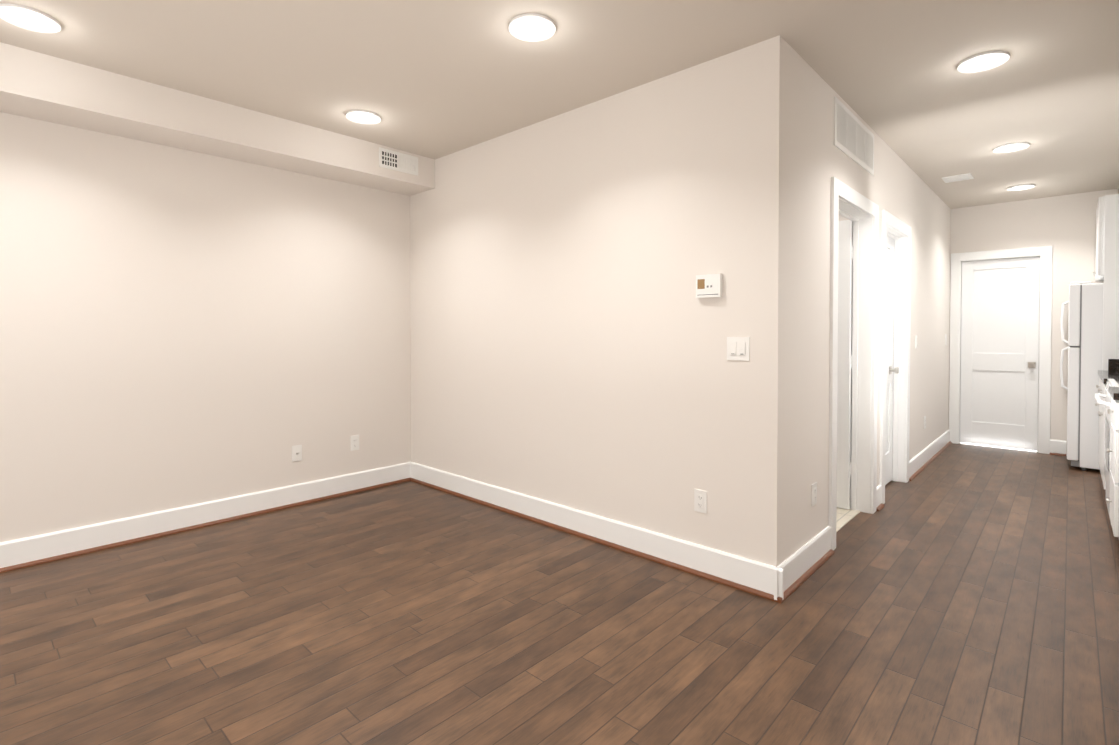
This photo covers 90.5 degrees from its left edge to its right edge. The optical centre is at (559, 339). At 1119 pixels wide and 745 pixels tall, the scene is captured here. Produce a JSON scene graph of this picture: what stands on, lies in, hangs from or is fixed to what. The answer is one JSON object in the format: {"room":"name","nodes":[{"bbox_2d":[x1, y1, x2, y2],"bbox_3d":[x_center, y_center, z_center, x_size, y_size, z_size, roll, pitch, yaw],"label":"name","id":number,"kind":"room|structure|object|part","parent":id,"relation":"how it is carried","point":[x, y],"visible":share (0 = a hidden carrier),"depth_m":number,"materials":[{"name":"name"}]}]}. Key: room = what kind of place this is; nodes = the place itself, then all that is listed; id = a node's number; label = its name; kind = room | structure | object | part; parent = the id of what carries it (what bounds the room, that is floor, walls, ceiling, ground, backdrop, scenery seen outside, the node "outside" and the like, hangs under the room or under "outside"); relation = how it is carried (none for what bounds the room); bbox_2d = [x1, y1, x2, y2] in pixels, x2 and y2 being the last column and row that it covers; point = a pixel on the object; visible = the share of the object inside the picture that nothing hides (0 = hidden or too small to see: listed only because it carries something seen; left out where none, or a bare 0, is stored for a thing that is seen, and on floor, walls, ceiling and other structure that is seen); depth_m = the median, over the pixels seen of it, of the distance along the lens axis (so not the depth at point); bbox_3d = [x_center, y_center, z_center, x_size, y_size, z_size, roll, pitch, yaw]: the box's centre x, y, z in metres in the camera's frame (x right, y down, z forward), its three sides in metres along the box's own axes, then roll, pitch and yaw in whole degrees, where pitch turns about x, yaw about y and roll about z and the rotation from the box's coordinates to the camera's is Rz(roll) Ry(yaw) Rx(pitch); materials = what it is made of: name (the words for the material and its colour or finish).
{"room":"empty living room","nodes":[
{"label":"empty living room","id":0,"kind":"room"},
{"bbox_2d":[0,112,410,542],"bbox_3d":[-2.869,-0.102,3.058,0.120,2.637,4.840,1,1,43],"label":"wall","id":1,"kind":"structure","parent":0,"point":[180,327],"depth_m":3.49,"materials":[{"name":"white paint"}]},
{"bbox_2d":[0,462,407,572],"bbox_3d":[-2.802,1.142,3.035,0.034,0.150,4.570,1,1,43],"label":"baseboard","id":2,"kind":"structure","parent":1,"relation":"attached to","point":[49,547],"depth_m":3.49,"materials":[{"name":"white wood"}]},
{"bbox_2d":[292,445,301,461],"bbox_3d":[-1.902,0.827,4.020,0.016,0.115,0.070,1,1,43],"label":"outlet","id":3,"kind":"object","parent":1,"relation":"attached to","point":[296,452],"visible":1,"depth_m":4.02,"materials":[{"name":"white plastic"}]},
{"bbox_2d":[350,435,358,450],"bbox_3d":[-1.604,0.812,4.348,0.008,0.115,0.070,1,1,43],"label":"electrical outlet","id":4,"kind":"object","parent":1,"relation":"attached to","point":[354,442],"visible":1,"depth_m":4.34,"materials":[{"name":"white plastic"}]},
{"bbox_2d":[0,442,1118,744],"bbox_3d":[0.686,1.265,3.192,5.190,0.100,9.831,1,1,43],"label":"floor","id":5,"kind":"structure","parent":0,"point":[960,594],"depth_m":2.32,"materials":[{"name":"brown wood"}]},
{"bbox_2d":[836,507,860,531],"bbox_3d":[0.999,1.202,3.896,1.655,0.006,1.609,1,1,43],"label":"floor","id":6,"kind":"structure","parent":5,"relation":"on","point":[844,517],"depth_m":3.75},
{"bbox_2d":[1071,460,1086,470],"bbox_3d":[5.182,1.147,5.052,0.763,0.082,0.660,1,1,43],"label":"fridge foot","id":7,"kind":"object","parent":5,"relation":"on","point":[1075,463],"visible":0.33,"depth_m":5.04,"materials":[{"name":"grey plastic"}]},
{"bbox_2d":[1060,281,1103,469],"bbox_3d":[5.159,0.318,5.061,0.888,1.680,0.700,1,1,43],"label":"fridge","id":8,"kind":"object","parent":7,"relation":"on","point":[1092,334],"depth_m":4.99,"materials":[{"name":"white metal"}]},
{"bbox_3d":[5.061,0.061,5.549,0.075,0.901,0.022,1,1,43],"label":"fridge handle","id":9,"kind":"part","parent":8,"relation":"part of","materials":[{"name":"white plastic"}]},
{"bbox_3d":[4.907,0.585,5.297,0.077,1.029,0.700,1,1,43],"label":"fridge door","id":10,"kind":"part","parent":8,"relation":"part of","materials":[{"name":"white metal"}]},
{"bbox_3d":[4.907,-0.224,5.285,0.077,0.564,0.700,1,1,43],"label":"fridge door","id":11,"kind":"part","parent":8,"relation":"part of","materials":[{"name":"white metal"}]},
{"bbox_3d":[4.939,0.300,5.263,0.010,1.590,0.680,1,1,43],"label":"fridge panel","id":12,"kind":"part","parent":8,"relation":"part of","materials":[{"name":"white metal"}]},
{"bbox_3d":[4.727,-0.512,5.026,0.137,0.020,0.060,1,1,43],"label":"fridge cap","id":13,"kind":"part","parent":8,"relation":"part of","materials":[{"name":"white metal"}]},
{"bbox_2d":[1095,359,1118,488],"bbox_3d":[4.571,0.690,4.237,0.661,1.020,1.184,1,1,43],"label":"stove","id":14,"kind":"object","parent":5,"relation":"on","point":[1101,434],"depth_m":4.42,"materials":[{"name":"white metal"}]},
{"bbox_3d":[4.577,0.250,4.226,0.647,0.140,1.183,1,1,43],"label":"kitchen base cabinet top","id":15,"kind":"part","parent":14,"relation":"part of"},
{"bbox_2d":[1095,379,1118,525],"bbox_3d":[3.893,0.650,3.537,0.691,1.120,0.756,1,1,43],"label":"stove","id":16,"kind":"object","parent":5,"relation":"on","point":[1107,395],"visible":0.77,"depth_m":3.69,"materials":[{"name":"white metal"}]},
{"bbox_2d":[1102,194,1118,370],"bbox_3d":[4.999,-0.030,4.657,0.617,2.447,0.022,1,1,43],"label":"panel","id":17,"kind":"object","parent":5,"relation":"on","point":[1111,298],"visible":0.54,"depth_m":4.82,"materials":[{"name":"white"}]},
{"bbox_2d":[1106,386,1118,537],"bbox_3d":[3.477,0.707,3.051,0.661,1.020,0.516,1,1,43],"label":"base cabinet","id":18,"kind":"object","parent":5,"relation":"on","point":[1113,450],"depth_m":3.12,"materials":[{"name":"white wood"}]},
{"bbox_3d":[3.482,0.267,3.039,0.647,0.140,0.515,1,1,43],"label":"kitchen base cabinet top","id":19,"kind":"part","parent":18,"relation":"part of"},
{"bbox_2d":[0,0,1118,208],"bbox_3d":[0.686,-1.472,3.153,5.190,0.100,9.831,1,1,43],"label":"ceiling","id":20,"kind":"structure","parent":0,"point":[434,79],"depth_m":2.83,"materials":[{"name":"beige paint"}]},
{"bbox_2d":[0,3,60,32],"bbox_3d":[-2.328,-1.406,2.431,0.212,0.012,0.212,1,1,43],"label":"recessed light","id":21,"kind":"object","parent":20,"relation":"in","point":[28,18],"visible":0.98,"depth_m":2.43,"materials":[{"name":"white"}]},
{"bbox_2d":[0,42,434,195],"bbox_3d":[-2.692,-1.303,2.877,0.364,0.230,4.600,1,1,43],"label":"soffit beam","id":22,"kind":"structure","parent":20,"relation":"attached to","point":[41,86],"depth_m":3.23,"materials":[{"name":"white paint"}]},
{"bbox_2d":[379,147,417,175],"bbox_3d":[-1.212,-1.345,4.199,0.016,0.140,0.330,1,1,43],"label":"air vent register","id":23,"kind":"object","parent":22,"relation":"attached to","point":[397,161],"visible":1,"depth_m":4.19,"materials":[{"name":"white metal"}]},
{"bbox_2d":[346,110,380,123],"bbox_3d":[-1.255,-1.422,3.550,0.212,0.012,0.212,1,1,43],"label":"recessed light","id":24,"kind":"object","parent":20,"relation":"in","point":[362,116],"visible":0.96,"depth_m":3.54,"materials":[{"name":"white"}]},
{"bbox_2d":[509,13,555,41],"bbox_3d":[-0.123,-1.407,2.505,0.212,0.012,0.212,1,1,43],"label":"recessed light","id":25,"kind":"object","parent":20,"relation":"in","point":[531,27],"visible":0.98,"depth_m":2.50,"materials":[{"name":"white"}]},
{"bbox_2d":[942,173,973,182],"bbox_3d":[3.570,-1.443,4.967,0.210,0.010,0.210,1,1,43],"label":"ceiling vent","id":26,"kind":"object","parent":20,"relation":"in","point":[961,177],"visible":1,"depth_m":4.96,"materials":[{"name":"white metal"}]},
{"bbox_2d":[957,51,1009,72],"bbox_3d":[2.157,-1.411,2.823,0.212,0.012,0.212,1,1,43],"label":"recessed light","id":27,"kind":"object","parent":20,"relation":"in","point":[984,61],"visible":1,"depth_m":2.81,"materials":[{"name":"white"}]},
{"bbox_2d":[993,142,1028,152],"bbox_3d":[3.371,-1.430,4.138,0.212,0.012,0.212,1,1,43],"label":"recessed light","id":28,"kind":"object","parent":20,"relation":"in","point":[1011,147],"visible":0.98,"depth_m":4.13,"materials":[{"name":"white"}]},
{"bbox_2d":[1007,184,1035,190],"bbox_3d":[4.401,-1.447,5.284,0.212,0.012,0.212,1,1,43],"label":"recessed light","id":29,"kind":"object","parent":20,"relation":"in","point":[1020,187],"visible":1,"depth_m":5.28,"materials":[{"name":"white"}]},
{"bbox_2d":[410,44,754,559],"bbox_3d":[-0.124,-0.112,3.736,2.995,2.637,0.120,1,1,43],"label":"wall","id":30,"kind":"structure","parent":0,"point":[570,332],"depth_m":3.29,"materials":[{"name":"white paint"}]},
{"bbox_2d":[408,462,787,602],"bbox_3d":[-0.109,1.133,3.635,3.120,0.150,0.034,1,1,43],"label":"baseboard","id":31,"kind":"structure","parent":30,"relation":"attached to","point":[779,580],"depth_m":3.18,"materials":[{"name":"white wood"}]},
{"bbox_2d":[694,489,706,513],"bbox_3d":[0.731,0.839,2.873,0.070,0.115,0.008,1,1,43],"label":"outlet","id":32,"kind":"object","parent":30,"relation":"attached to","point":[700,500],"visible":1,"depth_m":2.87,"materials":[{"name":"white plastic"}]},
{"bbox_2d":[696,274,721,297],"bbox_3d":[0.760,-0.270,2.814,0.135,0.116,0.032,1,1,43],"label":"thermostat","id":33,"kind":"object","parent":30,"relation":"attached to","point":[708,285],"visible":1,"depth_m":2.80,"materials":[{"name":"white plastic"}]},
{"bbox_2d":[727,337,749,360],"bbox_3d":[0.877,0.046,2.725,0.116,0.115,0.011,1,1,43],"label":"light switch","id":34,"kind":"object","parent":30,"relation":"attached to","point":[738,348],"visible":1,"depth_m":2.72,"materials":[{"name":"white plastic"}]},
{"bbox_2d":[839,214,849,220],"bbox_3d":[1.563,-0.123,4.532,1.595,2.637,0.120,1,1,43],"label":"wall","id":35,"kind":"structure","parent":0,"point":[841,218],"depth_m":4.00,"materials":[{"name":"white paint"}]},
{"bbox_2d":[752,35,950,566],"bbox_3d":[2.713,-0.123,4.513,0.120,2.637,5.111,1,1,43],"label":"wall","id":36,"kind":"structure","parent":0,"point":[800,159],"depth_m":2.85,"materials":[{"name":"white paint"}]},
{"bbox_2d":[784,526,833,596],"bbox_3d":[1.289,1.144,2.875,0.034,0.150,0.765,1,1,43],"label":"baseboard","id":37,"kind":"structure","parent":36,"relation":"attached to","point":[811,556],"depth_m":2.88,"materials":[{"name":"white wood"}]},
{"bbox_2d":[811,482,816,505],"bbox_3d":[1.369,0.833,2.977,0.008,0.115,0.070,1,1,43],"label":"outlet","id":38,"kind":"object","parent":36,"relation":"attached to","point":[813,494],"visible":1,"depth_m":2.97,"materials":[{"name":"white plastic"}]},
{"bbox_2d":[837,220,851,509],"bbox_3d":[1.741,0.176,4.150,0.801,2.025,0.035,1,1,43],"label":"bathroom door","id":39,"kind":"structure","parent":36,"relation":"in","point":[844,354],"depth_m":3.89,"materials":[{"name":"white wood"}]},
{"bbox_2d":[850,246,852,475],"bbox_3d":[2.064,0.155,3.883,0.045,1.612,0.014,1,1,43],"label":"door hinges","id":40,"kind":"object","parent":36,"relation":"attached to","point":[851,361],"depth_m":3.89,"materials":[{"name":"white metal"}]},
{"bbox_2d":[828,177,878,550],"bbox_3d":[1.829,0.142,3.560,0.156,2.134,0.995,1,1,43],"label":"door frame","id":41,"kind":"structure","parent":36,"relation":"attached to","point":[860,211],"depth_m":3.83,"materials":[{"name":"white wood"}]},
{"bbox_2d":[833,96,873,175],"bbox_3d":[1.857,-1.252,3.476,0.008,0.275,0.850,1,1,43],"label":"air vent","id":42,"kind":"object","parent":36,"relation":"in","point":[853,137],"visible":1,"depth_m":3.43,"materials":[{"name":"white metal"}]},
{"bbox_2d":[885,236,898,484],"bbox_3d":[2.549,0.173,4.403,0.153,2.025,0.721,1,1,43],"label":"closet door","id":43,"kind":"structure","parent":36,"relation":"in","point":[889,362],"depth_m":4.58,"materials":[{"name":"white wood"}]},
{"bbox_3d":[2.712,0.255,4.581,0.153,0.064,0.064,1,1,43],"label":"closet door knob","id":44,"kind":"part","parent":43,"relation":"part of","materials":[{"name":"silver metal"}]},
{"bbox_2d":[879,210,910,503],"bbox_3d":[2.587,0.131,4.368,0.138,2.134,0.915,1,1,43],"label":"door frame","id":45,"kind":"structure","parent":36,"relation":"attached to","point":[896,229],"depth_m":4.61,"materials":[{"name":"white wood"}]},
{"bbox_2d":[909,429,951,480],"bbox_3d":[3.684,1.107,5.471,0.034,0.150,2.173,1,1,43],"label":"baseboard","id":46,"kind":"structure","parent":36,"relation":"attached to","point":[918,463],"depth_m":5.30,"materials":[{"name":"white wood"}]},
{"bbox_2d":[949,189,1117,455],"bbox_3d":[5.124,-0.140,5.684,1.835,2.637,0.120,1,1,43],"label":"wall","id":47,"kind":"structure","parent":0,"point":[1064,226],"depth_m":5.66,"materials":[{"name":"white paint"}]},
{"bbox_2d":[960,257,1039,450],"bbox_3d":[4.759,0.149,6.008,0.661,2.025,0.153,1,1,43],"label":"entry door","id":48,"kind":"structure","parent":47,"relation":"in","point":[1000,302],"depth_m":5.99,"materials":[{"name":"white wood"}]},
{"bbox_3d":[4.962,0.267,5.822,0.064,0.064,0.153,1,1,43],"label":"entry door knob","id":49,"kind":"part","parent":48,"relation":"part of","materials":[{"name":"silver metal"}]},
{"bbox_2d":[949,246,1052,453],"bbox_3d":[4.762,0.107,6.010,0.855,2.134,0.138,1,1,43],"label":"door frame","id":50,"kind":"structure","parent":47,"relation":"attached to","point":[1044,253],"depth_m":5.83,"materials":[{"name":"white wood"}]},
{"bbox_3d":[2.590,-0.080,1.498,0.120,2.637,9.711,1,1,43],"label":"wall","id":51,"kind":"structure","parent":0,"visible":0},
{"bbox_2d":[1093,196,1104,280],"bbox_3d":[5.244,-0.910,4.956,0.679,0.695,0.763,1,1,43],"label":"upper cabinet","id":52,"kind":"object","parent":51,"relation":"attached to","point":[1098,273],"visible":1,"depth_m":4.88,"materials":[{"name":"white wood"}]}
]}

